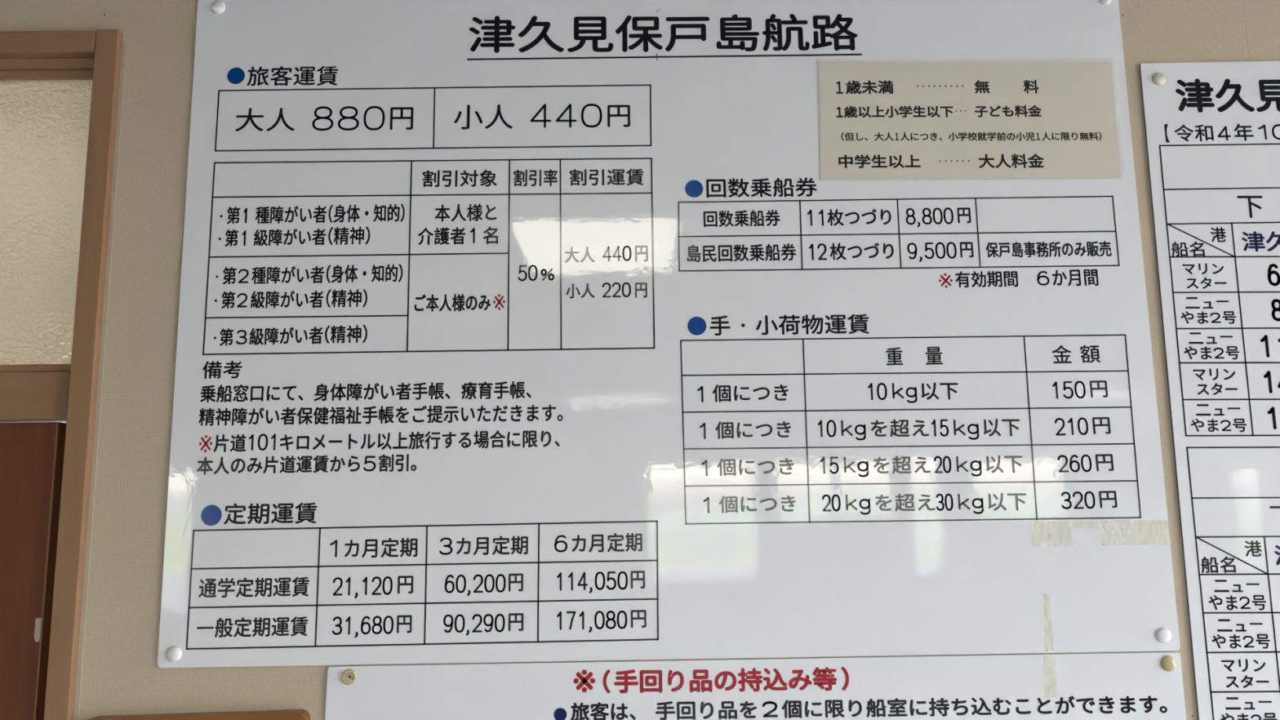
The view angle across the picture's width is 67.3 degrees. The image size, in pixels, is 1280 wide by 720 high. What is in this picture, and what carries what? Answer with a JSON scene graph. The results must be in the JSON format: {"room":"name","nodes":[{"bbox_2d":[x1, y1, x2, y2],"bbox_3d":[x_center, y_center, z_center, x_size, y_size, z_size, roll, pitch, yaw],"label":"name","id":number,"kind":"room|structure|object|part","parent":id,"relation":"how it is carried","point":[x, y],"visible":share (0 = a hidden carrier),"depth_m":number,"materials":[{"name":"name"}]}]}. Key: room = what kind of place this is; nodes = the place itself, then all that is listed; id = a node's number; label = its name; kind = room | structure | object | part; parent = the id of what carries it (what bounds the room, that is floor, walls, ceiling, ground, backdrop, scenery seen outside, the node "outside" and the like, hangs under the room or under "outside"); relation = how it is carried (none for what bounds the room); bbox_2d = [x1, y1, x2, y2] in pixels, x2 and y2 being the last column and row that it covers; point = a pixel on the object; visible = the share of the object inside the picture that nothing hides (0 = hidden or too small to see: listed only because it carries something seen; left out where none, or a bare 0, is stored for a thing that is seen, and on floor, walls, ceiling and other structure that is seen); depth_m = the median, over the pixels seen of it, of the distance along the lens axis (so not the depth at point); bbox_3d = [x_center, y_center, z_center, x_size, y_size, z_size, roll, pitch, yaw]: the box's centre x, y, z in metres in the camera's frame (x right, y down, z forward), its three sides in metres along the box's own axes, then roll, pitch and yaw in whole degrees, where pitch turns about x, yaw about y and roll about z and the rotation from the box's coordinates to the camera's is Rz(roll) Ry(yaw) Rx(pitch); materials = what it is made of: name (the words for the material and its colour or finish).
{"room":"ferry terminal","nodes":[
{"label":"ferry terminal","id":0,"kind":"room"},
{"bbox_2d":[0,0,1279,719],"bbox_3d":[-0.280,0.508,1.245,10.050,2.700,0.120,-1,-9,-1],"label":"wall","id":1,"kind":"structure","parent":0,"point":[122,674],"depth_m":1.27,"materials":[{"name":"paint"}]},
{"bbox_2d":[0,29,126,719],"bbox_3d":[-1.175,0.708,1.202,0.966,2.316,0.132,-1,-9,-1],"label":"door","id":2,"kind":"structure","parent":1,"relation":"in","point":[61,92],"depth_m":1.27,"materials":[{"name":"laminate"}]},
{"bbox_3d":[-1.183,-0.185,1.305,0.884,0.406,0.004,-1,-9,-1],"label":"frosted pane","id":3,"kind":"part","parent":2,"relation":"part of","materials":[{"name":"beige glass"}]},
{"bbox_3d":[-1.192,-0.402,1.337,0.890,0.015,0.029,-1,-9,-1],"label":"transom sash","id":4,"kind":"part","parent":2,"relation":"part of","materials":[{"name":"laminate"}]},
{"bbox_3d":[-1.192,-0.420,1.375,0.893,0.030,0.132,-1,-9,-1],"label":"head rail","id":5,"kind":"part","parent":2,"relation":"part of","materials":[{"name":"laminate"}]},
{"bbox_2d":[88,709,310,719],"bbox_3d":[-0.540,0.600,1.159,0.277,0.336,0.018,-1,-9,-1],"label":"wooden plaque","id":6,"kind":"object","parent":1,"relation":"attached to","point":[286,714],"visible":1,"depth_m":1.18,"materials":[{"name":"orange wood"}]},
{"bbox_2d":[157,0,1180,667],"bbox_3d":[0.033,-0.075,1.272,1.281,0.911,0.008,-1,-9,-1],"label":"sign board","id":7,"kind":"object","parent":1,"relation":"attached to","point":[508,331],"visible":1,"depth_m":1.26,"materials":[{"name":"white plastic"}]},
{"bbox_2d":[818,61,1120,179],"bbox_3d":[0.449,-0.330,1.314,0.415,0.177,0.001,-1,-9,-1],"label":"paper notice","id":8,"kind":"object","parent":7,"relation":"attached to","point":[879,120],"visible":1,"depth_m":1.31,"materials":[{"name":"beige paper"}]},
{"bbox_2d":[324,651,1186,719],"bbox_3d":[0.143,0.641,1.163,1.081,0.541,0.008,-1,-9,-1],"label":"sign board","id":9,"kind":"object","parent":1,"relation":"attached to","point":[1124,686],"visible":1,"depth_m":1.20,"materials":[{"name":"white plastic"}]},
{"bbox_2d":[1139,61,1279,719],"bbox_3d":[1.152,0.143,1.247,0.924,1.142,0.008,-1,-9,-1],"label":"sign board","id":10,"kind":"object","parent":1,"relation":"attached to","point":[1212,129],"visible":1,"depth_m":1.27,"materials":[{"name":"white plastic"}]}
]}

